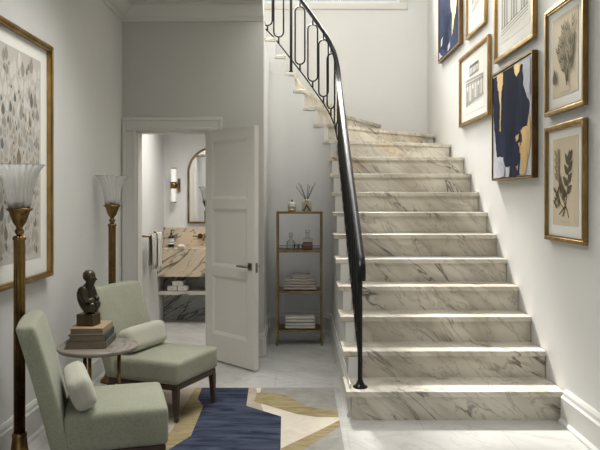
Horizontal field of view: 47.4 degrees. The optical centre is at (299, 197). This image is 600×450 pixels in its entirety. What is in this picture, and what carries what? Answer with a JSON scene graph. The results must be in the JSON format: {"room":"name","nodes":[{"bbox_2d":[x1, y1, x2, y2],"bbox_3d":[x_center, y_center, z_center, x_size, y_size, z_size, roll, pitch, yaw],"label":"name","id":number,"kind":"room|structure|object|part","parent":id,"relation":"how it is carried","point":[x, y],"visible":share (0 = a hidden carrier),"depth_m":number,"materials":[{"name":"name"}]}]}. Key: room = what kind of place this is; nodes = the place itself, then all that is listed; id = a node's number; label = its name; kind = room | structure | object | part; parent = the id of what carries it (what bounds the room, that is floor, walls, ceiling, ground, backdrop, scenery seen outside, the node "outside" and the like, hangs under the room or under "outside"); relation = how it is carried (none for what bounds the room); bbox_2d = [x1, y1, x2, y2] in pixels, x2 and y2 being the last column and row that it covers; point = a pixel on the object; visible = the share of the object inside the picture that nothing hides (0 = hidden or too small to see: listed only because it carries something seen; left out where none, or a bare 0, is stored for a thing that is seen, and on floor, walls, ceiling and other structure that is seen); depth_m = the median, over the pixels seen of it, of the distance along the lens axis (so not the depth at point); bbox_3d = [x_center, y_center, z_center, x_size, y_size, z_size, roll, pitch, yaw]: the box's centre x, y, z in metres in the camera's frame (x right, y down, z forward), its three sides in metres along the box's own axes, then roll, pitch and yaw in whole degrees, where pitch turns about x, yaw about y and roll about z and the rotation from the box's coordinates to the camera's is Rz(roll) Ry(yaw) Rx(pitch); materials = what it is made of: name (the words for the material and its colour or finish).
{"room":"stair hall","nodes":[
{"label":"stair hall","id":0,"kind":"room"},
{"bbox_2d":[0,0,163,424],"bbox_3d":[-1.568,-1.505,2.900,0.124,5.700,9.400,0,0,0],"label":"wall","id":1,"kind":"structure","parent":0,"point":[85,36],"depth_m":4.70,"materials":[{"name":"paint"}]},
{"bbox_2d":[0,15,53,291],"bbox_3d":[-1.485,-0.217,3.455,0.044,1.355,1.210,0,0,0],"label":"framed print","id":2,"kind":"object","parent":1,"relation":"attached to","point":[26,61],"visible":0.83,"depth_m":3.73,"materials":[{"name":"white paper"}]},
{"bbox_2d":[0,358,104,449],"bbox_3d":[-1.495,1.245,1.985,0.030,0.200,7.570,0,0,0],"label":"baseboard","id":3,"kind":"structure","parent":1,"relation":"attached to","point":[34,426],"depth_m":3.80,"materials":[{"name":"paint"}]},
{"bbox_2d":[101,0,262,20],"bbox_3d":[-0.910,-1.565,2.000,1.200,0.130,7.600,0,0,0],"label":"trim","id":4,"kind":"structure","parent":1,"relation":"attached to","point":[125,10],"depth_m":5.72,"materials":[{"name":"paint"}]},
{"bbox_3d":[-1.462,0.360,6.730,0.089,0.040,0.700,0,0,0],"label":"towel rail","id":5,"kind":"object","parent":1,"relation":"attached to","visible":0},
{"bbox_2d":[148,233,156,269],"bbox_3d":[-1.419,0.514,6.600,0.050,0.342,0.212,0,0,0],"label":"hand towel","id":6,"kind":"object","parent":5,"relation":"hanging from","point":[152,241],"visible":0.97,"depth_m":6.57,"materials":[{"name":"beige fabric"}]},
{"bbox_2d":[156,232,161,271],"bbox_3d":[-1.419,0.539,6.870,0.050,0.392,0.232,0,0,0],"label":"hand towel","id":7,"kind":"object","parent":5,"relation":"hanging from","point":[159,234],"visible":0.8,"depth_m":6.87,"materials":[{"name":"fabric"}]},
{"bbox_2d":[164,134,204,226],"bbox_3d":[-0.970,0.120,7.600,1.080,2.450,0.100,0,0,0],"label":"wall","id":8,"kind":"structure","parent":0,"point":[179,149],"depth_m":7.55,"materials":[{"name":"paint"}]},
{"bbox_2d":[170,168,180,202],"bbox_3d":[-1.369,-0.140,7.497,0.099,0.380,0.104,0,0,0],"label":"wall sconce","id":9,"kind":"object","parent":8,"relation":"attached to","point":[173,184],"visible":1,"depth_m":7.45,"materials":[{"name":"white glass"}]},
{"bbox_2d":[157,227,204,319],"bbox_3d":[-0.972,0.835,7.369,1.064,1.020,0.358,0,0,0],"label":"vanity","id":10,"kind":"object","parent":8,"relation":"attached to","point":[187,263],"visible":0.38,"depth_m":7.53,"materials":[{"name":"beige stone"}]},
{"bbox_2d":[167,285,177,290],"bbox_3d":[-1.362,0.962,7.320,0.105,0.050,0.101,0,0,0],"label":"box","id":11,"kind":"object","parent":10,"relation":"on","point":[169,287],"visible":0.81,"depth_m":7.27,"materials":[{"name":"white fabric"}]},
{"bbox_2d":[172,280,183,285],"bbox_3d":[-1.305,0.911,7.330,0.115,0.050,0.101,0,0,0],"label":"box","id":12,"kind":"object","parent":11,"relation":"on","point":[174,282],"visible":1,"depth_m":7.28,"materials":[{"name":"white fabric"}]},
{"bbox_2d":[157,246,204,276],"bbox_3d":[-0.972,0.681,7.369,1.064,0.297,0.358,0,0,0],"label":"countertop","id":13,"kind":"structure","parent":10,"relation":"on","point":[187,261],"depth_m":7.19,"materials":[{"name":"beige stone"}]},
{"bbox_2d":[168,230,173,246],"bbox_3d":[-1.395,0.437,7.400,0.067,0.191,0.067,0,0,-15],"label":"soap bottle","id":14,"kind":"object","parent":13,"relation":"on","point":[171,237],"visible":1,"depth_m":7.37,"materials":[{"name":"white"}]},
{"bbox_2d":[158,288,204,294],"bbox_3d":[-0.972,1.009,7.388,1.064,0.042,0.275,0,0,0],"label":"shelf","id":15,"kind":"object","parent":10,"relation":"attached to","point":[192,291],"depth_m":7.25,"materials":[{"name":"stone"}]},
{"bbox_2d":[178,285,188,290],"bbox_3d":[-1.250,0.962,7.320,0.105,0.050,0.101,0,0,0],"label":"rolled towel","id":16,"kind":"object","parent":10,"relation":"on","point":[184,287],"visible":0.92,"depth_m":7.27,"materials":[{"name":"white fabric"}]},
{"bbox_3d":[-0.972,1.087,7.538,1.064,0.515,0.020,0,0,0],"label":"panel","id":17,"kind":"part","parent":10,"relation":"part of","materials":[{"name":"grey stone"}]},
{"bbox_2d":[164,227,204,245],"bbox_3d":[-0.972,0.429,7.538,1.064,0.208,0.020,0,0,0],"label":"backsplash","id":18,"kind":"structure","parent":8,"relation":"attached to","point":[182,235],"depth_m":7.53,"materials":[{"name":"beige stone"}]},
{"bbox_2d":[187,148,204,222],"bbox_3d":[-0.955,-0.142,7.535,0.570,0.845,0.028,0,0,0],"label":"arched mirror","id":19,"kind":"object","parent":8,"relation":"attached to","point":[196,167],"visible":0.43,"depth_m":7.54,"materials":[{"name":"gold metal"}]},
{"bbox_2d":[122,0,263,332],"bbox_3d":[-0.910,-1.505,5.875,1.200,5.700,0.150,0,0,0],"label":"wall","id":20,"kind":"structure","parent":0,"point":[170,68],"depth_m":5.80,"materials":[{"name":"paint"}]},
{"bbox_2d":[122,117,259,370],"bbox_3d":[-0.852,0.330,5.768,1.361,2.030,0.549,0,0,25],"label":"door","id":21,"kind":"structure","parent":20,"relation":"in","point":[232,265],"depth_m":5.57,"materials":[{"name":"paint"}]},
{"bbox_3d":[-1.081,0.330,5.875,0.849,2.030,0.214,0,0,0],"label":"casing","id":22,"kind":"part","parent":21,"relation":"part of","materials":[{"name":"paint"}]},
{"bbox_3d":[-0.558,-0.230,5.516,0.037,0.475,0.455,0,0,-44],"label":"panel","id":23,"kind":"part","parent":21,"relation":"part of","materials":[{"name":"paint"}]},
{"bbox_3d":[-0.558,0.323,5.516,0.037,0.470,0.455,0,0,-44],"label":"panel","id":24,"kind":"part","parent":21,"relation":"part of","materials":[{"name":"paint"}]},
{"bbox_3d":[-0.558,0.878,5.516,0.037,0.480,0.455,0,0,-44],"label":"panel","id":25,"kind":"part","parent":21,"relation":"part of","materials":[{"name":"paint"}]},
{"bbox_3d":[-0.403,0.533,5.352,0.152,0.056,0.135,0,0,-44],"label":"handle","id":26,"kind":"part","parent":21,"relation":"part of","materials":[{"name":"brown metal"}]},
{"bbox_2d":[131,0,262,1],"bbox_3d":[0.048,-1.705,2.000,3.116,0.150,7.600,0,0,0],"label":"ceiling","id":27,"kind":"structure","parent":0,"point":[131,0],"depth_m":5.65,"materials":[{"name":"paint"}]},
{"bbox_2d":[264,38,268,328],"bbox_3d":[-0.370,-0.025,6.430,0.120,2.740,0.960,0,0,0],"label":"wall","id":28,"kind":"structure","parent":0,"point":[266,57],"depth_m":6.32,"materials":[{"name":"paint"}]},
{"bbox_2d":[259,311,350,416],"bbox_3d":[-0.171,1.245,5.565,0.969,0.200,2.730,0,0,0],"label":"baseboard","id":29,"kind":"structure","parent":28,"relation":"attached to","point":[329,327],"depth_m":5.90,"materials":[{"name":"paint"}]},
{"bbox_2d":[269,72,288,312],"bbox_3d":[-0.210,0.045,6.830,0.200,2.600,0.200,0,0,0],"label":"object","id":30,"kind":"structure","parent":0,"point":[278,83],"depth_m":6.90,"materials":[{"name":"paint"}]},
{"bbox_2d":[28,320,589,449],"bbox_3d":[0.048,1.405,3.400,3.316,0.120,10.600,0,0,0],"label":"floor","id":31,"kind":"structure","parent":0,"point":[299,359],"depth_m":4.09,"materials":[{"name":"stone"}]},
{"bbox_2d":[0,163,44,449],"bbox_3d":[-1.385,0.590,3.372,0.246,1.510,0.246,0,0,0],"label":"torchiere floor lamp","id":32,"kind":"object","parent":31,"relation":"on","point":[19,214],"visible":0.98,"depth_m":3.35,"materials":[{"name":"gold metal"}]},
{"bbox_3d":[-1.385,-0.058,3.372,0.246,0.214,0.246,0,0,0],"label":"lamp shade","id":33,"kind":"part","parent":32,"relation":"part of","materials":[{"name":"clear glass"}]},
{"bbox_2d":[56,337,137,383],"bbox_3d":[-1.133,1.079,3.830,0.440,0.508,0.440,0,0,0],"label":"side table","id":34,"kind":"object","parent":31,"relation":"on","point":[119,346],"visible":0.48,"depth_m":3.72,"materials":[{"name":"stone"}]},
{"bbox_3d":[-1.172,1.085,3.722,0.022,0.470,0.022,0,0,0],"label":"leg","id":35,"kind":"part","parent":34,"relation":"part of","materials":[{"name":"gold metal"}]},
{"bbox_2d":[64,332,115,348],"bbox_3d":[-1.182,0.805,3.860,0.225,0.038,0.275,0,0,-4],"label":"book","id":36,"kind":"object","parent":34,"relation":"on","point":[98,344],"visible":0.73,"depth_m":3.73,"materials":[{"name":"brown paper"}]},
{"bbox_2d":[68,326,113,341],"bbox_3d":[-1.178,0.768,3.862,0.205,0.035,0.260,0,0,-6],"label":"book","id":37,"kind":"object","parent":36,"relation":"on","point":[72,338],"visible":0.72,"depth_m":3.74,"materials":[{"name":"paper"}]},
{"bbox_2d":[69,320,112,334],"bbox_3d":[-1.180,0.733,3.865,0.185,0.035,0.245,0,0,-3],"label":"book","id":38,"kind":"object","parent":37,"relation":"on","point":[100,329],"visible":0.85,"depth_m":3.75,"materials":[{"name":"beige paper"}]},
{"bbox_2d":[76,270,100,326],"bbox_3d":[-1.192,0.560,3.850,0.109,0.309,0.152,0,0,10],"label":"bronze sculpture","id":39,"kind":"object","parent":38,"relation":"on","point":[88,298],"visible":1,"depth_m":3.81,"materials":[{"name":"brown metal"}]},
{"bbox_3d":[-1.207,1.085,3.918,0.022,0.470,0.022,0,0,0],"label":"leg","id":40,"kind":"part","parent":34,"relation":"part of","materials":[{"name":"gold metal"}]},
{"bbox_3d":[-1.020,1.085,3.850,0.022,0.470,0.021,0,0,0],"label":"leg","id":41,"kind":"part","parent":34,"relation":"part of","materials":[{"name":"gold metal"}]},
{"bbox_2d":[95,175,127,383],"bbox_3d":[-1.380,0.590,5.018,0.246,1.510,0.246,0,0,0],"label":"torchiere floor lamp","id":42,"kind":"object","parent":31,"relation":"on","point":[112,208],"visible":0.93,"depth_m":5.00,"materials":[{"name":"gold metal"}]},
{"bbox_3d":[-1.380,-0.058,5.018,0.246,0.214,0.246,0,0,0],"label":"lamp shade","id":43,"kind":"part","parent":42,"relation":"part of","materials":[{"name":"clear glass"}]},
{"bbox_2d":[163,388,343,449],"bbox_3d":[-0.519,1.339,3.675,1.511,0.011,2.250,0,0,0],"label":"area rug","id":44,"kind":"object","parent":31,"relation":"on","point":[238,418],"visible":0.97,"depth_m":4.10,"materials":[{"name":"multicoloured fabric"}]},
{"bbox_2d":[16,310,167,449],"bbox_3d":[-0.999,0.950,3.313,0.672,0.765,0.490,0,0,-16],"label":"slipper chair","id":45,"kind":"object","parent":44,"relation":"on","point":[132,416],"visible":0.94,"depth_m":3.12,"materials":[{"name":"green fabric"}]},
{"bbox_3d":[-1.207,0.858,3.253,0.239,0.580,0.490,0,0,-16],"label":"backrest","id":46,"kind":"part","parent":45,"relation":"part of","materials":[{"name":"green fabric"}]},
{"bbox_2d":[63,361,96,410],"bbox_3d":[-1.047,0.886,3.241,0.137,0.162,0.400,0,0,-22],"label":"lumbar pillow","id":47,"kind":"object","parent":45,"relation":"on","point":[80,389],"visible":1,"depth_m":3.07,"materials":[{"name":"green fabric"}]},
{"bbox_3d":[-0.898,1.054,3.341,0.462,0.187,0.490,0,0,-16],"label":"seat","id":48,"kind":"part","parent":45,"relation":"part of","materials":[{"name":"green fabric"}]},
{"bbox_3d":[-0.928,1.165,3.333,0.500,0.034,0.464,0,0,-16],"label":"seat frame","id":49,"kind":"part","parent":45,"relation":"part of","materials":[{"name":"brown wood"}]},
{"bbox_2d":[95,280,216,422],"bbox_3d":[-0.952,0.950,4.382,0.700,0.765,0.490,0,0,22],"label":"slipper chair","id":50,"kind":"object","parent":44,"relation":"on","point":[176,366],"visible":0.81,"depth_m":4.26,"materials":[{"name":"green fabric"}]},
{"bbox_3d":[-1.156,0.839,4.466,0.259,0.543,0.490,0,0,23],"label":"backrest","id":51,"kind":"part","parent":50,"relation":"part of","materials":[{"name":"green fabric"}]},
{"bbox_2d":[119,320,166,352],"bbox_3d":[-1.005,0.886,4.393,0.129,0.160,0.400,0,0,23],"label":"lumbar pillow","id":52,"kind":"object","parent":50,"relation":"on","point":[148,334],"visible":0.77,"depth_m":4.34,"materials":[{"name":"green fabric"}]},
{"bbox_3d":[-0.870,1.128,4.348,0.500,0.034,0.464,0,0,23],"label":"seat frame","id":53,"kind":"part","parent":50,"relation":"part of","materials":[{"name":"brown wood"}]},
{"bbox_3d":[-0.841,1.036,4.336,0.462,0.150,0.490,0,0,23],"label":"seat","id":54,"kind":"part","parent":50,"relation":"part of","materials":[{"name":"green fabric"}]},
{"bbox_3d":[-0.738,1.236,4.060,0.038,0.192,0.038,0,0,22],"label":"leg","id":55,"kind":"part","parent":50,"relation":"part of","materials":[{"name":"brown wood"}]},
{"bbox_3d":[-0.573,1.236,4.458,0.038,0.192,0.038,0,0,22],"label":"leg","id":56,"kind":"part","parent":50,"relation":"part of","materials":[{"name":"brown wood"}]},
{"bbox_2d":[276,211,322,345],"bbox_3d":[-0.004,0.734,6.355,0.421,1.222,0.306,0,0,0],"label":"etagere","id":57,"kind":"object","parent":31,"relation":"on","point":[279,327],"visible":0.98,"depth_m":6.20,"materials":[{"name":"gold metal"}]},
{"bbox_3d":[-0.207,0.734,6.210,0.016,1.222,0.016,0,0,0],"label":"post","id":58,"kind":"part","parent":57,"relation":"part of","materials":[{"name":"gold metal"}]},
{"bbox_3d":[-0.207,0.734,6.500,0.016,1.222,0.016,0,0,0],"label":"post","id":59,"kind":"part","parent":57,"relation":"part of","materials":[{"name":"gold metal"}]},
{"bbox_2d":[288,200,295,211],"bbox_3d":[-0.075,0.069,6.335,0.076,0.112,0.076,0,0,0],"label":"candle","id":60,"kind":"object","parent":57,"relation":"on","point":[291,206],"visible":1,"depth_m":6.31,"materials":[{"name":"glass"}]},
{"bbox_2d":[288,204,295,211],"bbox_3d":[-0.075,0.090,6.335,0.074,0.070,0.074,0,0,0],"label":"jar","id":61,"kind":"object","parent":60,"relation":"attached to","point":[291,207],"depth_m":6.30,"materials":[{"name":"clear glass"}]},
{"bbox_2d":[277,211,321,213],"bbox_3d":[-0.004,0.134,6.355,0.421,0.018,0.306,0,0,0],"label":"shelf","id":62,"kind":"object","parent":57,"relation":"attached to","point":[278,212],"depth_m":6.20,"materials":[{"name":"gold metal"}]},
{"bbox_2d":[277,248,321,251],"bbox_3d":[-0.004,0.486,6.355,0.421,0.018,0.306,0,0,0],"label":"shelf","id":63,"kind":"object","parent":57,"relation":"attached to","point":[278,249],"depth_m":6.21,"materials":[{"name":"gold metal"}]},
{"bbox_2d":[277,287,321,292],"bbox_3d":[-0.004,0.854,6.355,0.421,0.018,0.306,0,0,0],"label":"shelf","id":64,"kind":"object","parent":57,"relation":"attached to","point":[280,289],"depth_m":6.20,"materials":[{"name":"gold metal"}]},
{"bbox_2d":[283,282,316,289],"bbox_3d":[0.000,0.818,6.345,0.310,0.051,0.220,0,0,0],"label":"folded towel","id":65,"kind":"object","parent":57,"relation":"on","point":[285,286],"visible":0.84,"depth_m":6.24,"materials":[{"name":"beige fabric"}]},
{"bbox_2d":[285,277,314,283],"bbox_3d":[0.000,0.766,6.345,0.285,0.049,0.210,0,0,0],"label":"folded towel","id":66,"kind":"object","parent":65,"relation":"on","point":[288,280],"visible":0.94,"depth_m":6.24,"materials":[{"name":"beige fabric"}]},
{"bbox_2d":[292,273,310,278],"bbox_3d":[0.015,0.721,6.345,0.170,0.037,0.180,0,0,0],"label":"folded towel","id":67,"kind":"object","parent":66,"relation":"on","point":[295,275],"visible":1,"depth_m":6.26,"materials":[{"name":"beige fabric"}]},
{"bbox_2d":[285,322,314,328],"bbox_3d":[0.000,1.171,6.345,0.280,0.056,0.220,0,0,0],"label":"folded towel","id":68,"kind":"object","parent":57,"relation":"on","point":[287,325],"visible":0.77,"depth_m":6.24,"materials":[{"name":"fabric"}]},
{"bbox_2d":[285,313,314,322],"bbox_3d":[0.000,1.113,6.345,0.275,0.056,0.220,0,0,0],"label":"folded towel","id":69,"kind":"object","parent":68,"relation":"on","point":[290,317],"visible":1,"depth_m":6.25,"materials":[{"name":"fabric"}]},
{"bbox_2d":[278,324,321,331],"bbox_3d":[-0.004,1.209,6.355,0.421,0.018,0.306,0,0,0],"label":"shelf","id":70,"kind":"object","parent":57,"relation":"attached to","point":[281,327],"depth_m":6.24,"materials":[{"name":"gold metal"}]},
{"bbox_2d":[297,184,314,211],"bbox_3d":[0.052,-0.008,6.334,0.184,0.266,0.061,0,0,0],"label":"reed diffuser","id":71,"kind":"object","parent":57,"relation":"on","point":[306,206],"visible":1,"depth_m":6.31,"materials":[{"name":"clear glass"}]},
{"bbox_2d":[302,202,311,211],"bbox_3d":[0.062,0.081,6.335,0.090,0.088,0.060,0,0,0],"label":"bottle","id":72,"kind":"object","parent":71,"relation":"attached to","point":[306,206],"depth_m":6.30,"materials":[{"name":"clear glass"}]},
{"bbox_2d":[303,230,312,249],"bbox_3d":[0.070,0.385,6.325,0.092,0.184,0.072,0,0,0],"label":"decanter","id":73,"kind":"object","parent":57,"relation":"on","point":[306,245],"visible":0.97,"depth_m":6.29,"materials":[{"name":"clear glass"}]},
{"bbox_3d":[0.198,0.734,6.500,0.016,1.222,0.016,0,0,0],"label":"post","id":74,"kind":"part","parent":57,"relation":"part of","materials":[{"name":"gold metal"}]},
{"bbox_3d":[0.198,0.734,6.210,0.016,1.222,0.016,0,0,0],"label":"post","id":75,"kind":"part","parent":57,"relation":"part of","materials":[{"name":"gold metal"}]},
{"bbox_2d":[264,21,563,419],"bbox_3d":[0.051,-0.226,6.361,3.102,3.143,4.471,0,0,0],"label":"staircase","id":76,"kind":"structure","parent":31,"relation":"on","point":[445,335],"depth_m":5.30,"materials":[{"name":"stone"}]},
{"bbox_2d":[265,0,367,388],"bbox_3d":[-0.238,-0.829,5.638,1.313,3.999,2.917,0,0,0],"label":"stair railing","id":77,"kind":"object","parent":76,"relation":"on","point":[355,249],"visible":0.95,"depth_m":5.61,"materials":[{"name":"black metal"}]},
{"bbox_3d":[-0.092,-1.694,7.050,0.092,0.841,0.092,0,0,0],"label":"newel post","id":78,"kind":"part","parent":77,"relation":"part of","materials":[{"name":"black metal"}]},
{"bbox_3d":[-0.244,-1.157,5.642,1.301,3.343,2.890,0,0,0],"label":"handrail","id":79,"kind":"part","parent":77,"relation":"part of","materials":[{"name":"black metal"}]},
{"bbox_3d":[0.372,0.838,4.225,0.092,0.665,0.092,0,0,0],"label":"newel post","id":80,"kind":"part","parent":77,"relation":"part of","materials":[{"name":"black metal"}]},
{"bbox_2d":[264,0,427,133],"bbox_3d":[-0.012,-1.505,8.660,3.236,5.700,0.120,0,0,0],"label":"wall","id":81,"kind":"structure","parent":0,"point":[382,55],"depth_m":8.60,"materials":[{"name":"paint"}]},
{"bbox_2d":[264,0,407,9],"bbox_3d":[0.110,-3.045,8.620,2.490,1.350,0.110,0,0,0],"label":"window","id":82,"kind":"structure","parent":81,"relation":"in","point":[313,5],"depth_m":8.56,"materials":[{"name":"paint"}]},
{"bbox_3d":[0.110,-3.045,8.658,2.320,1.180,0.035,0,0,0],"label":"sash","id":83,"kind":"part","parent":82,"relation":"part of","materials":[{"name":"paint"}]},
{"bbox_2d":[428,0,599,412],"bbox_3d":[1.666,-1.505,3.460,0.120,5.700,10.520,0,0,0],"label":"wall","id":84,"kind":"structure","parent":0,"point":[558,282],"depth_m":4.58,"materials":[{"name":"paint"}]},
{"bbox_2d":[438,0,462,63],"bbox_3d":[1.583,-2.112,7.220,0.041,1.185,1.020,0,0,0],"label":"abstract canvas","id":85,"kind":"object","parent":84,"relation":"attached to","point":[450,12],"visible":1,"depth_m":7.17,"materials":[{"name":"blue fabric"}]},
{"bbox_2d":[459,34,490,127],"bbox_3d":[1.587,-1.035,6.245,0.031,0.680,1.050,0,0,0],"label":"framed print","id":86,"kind":"object","parent":84,"relation":"attached to","point":[474,65],"visible":1,"depth_m":6.19,"materials":[{"name":"white paper"}]},
{"bbox_2d":[465,0,486,39],"bbox_3d":[1.589,-1.952,6.170,0.029,0.905,0.660,0,0,0],"label":"framed print","id":87,"kind":"object","parent":84,"relation":"attached to","point":[475,10],"visible":1,"depth_m":6.22,"materials":[{"name":"white paper"}]},
{"bbox_2d":[492,50,537,180],"bbox_3d":[1.583,-0.569,5.085,0.041,0.862,0.970,0,0,0],"label":"abstract canvas","id":88,"kind":"object","parent":84,"relation":"attached to","point":[514,86],"visible":1,"depth_m":4.95,"materials":[{"name":"blue fabric"}]},
{"bbox_2d":[494,0,536,63],"bbox_3d":[1.587,-1.595,5.075,0.033,1.020,0.930,0,0,0],"label":"framed print","id":89,"kind":"object","parent":84,"relation":"attached to","point":[515,21],"visible":1,"depth_m":5.11,"materials":[{"name":"white paper"}]},
{"bbox_2d":[544,117,587,245],"bbox_3d":[1.589,-0.092,4.103,0.029,0.715,0.605,0,0,0],"label":"framed print","id":90,"kind":"object","parent":84,"relation":"attached to","point":[565,144],"visible":1,"depth_m":4.08,"materials":[{"name":"white paper"}]},
{"bbox_2d":[544,0,587,116],"bbox_3d":[1.589,-0.858,4.103,0.029,0.675,0.605,0,0,0],"label":"framed print","id":91,"kind":"object","parent":84,"relation":"attached to","point":[566,22],"visible":1,"depth_m":4.08,"materials":[{"name":"white paper"}]},
{"bbox_2d":[558,390,599,449],"bbox_3d":[1.577,1.248,1.150,0.057,0.194,5.900,0,0,0],"label":"baseboard","id":92,"kind":"structure","parent":84,"relation":"attached to","point":[579,418],"depth_m":3.81,"materials":[{"name":"paint"}]}
]}

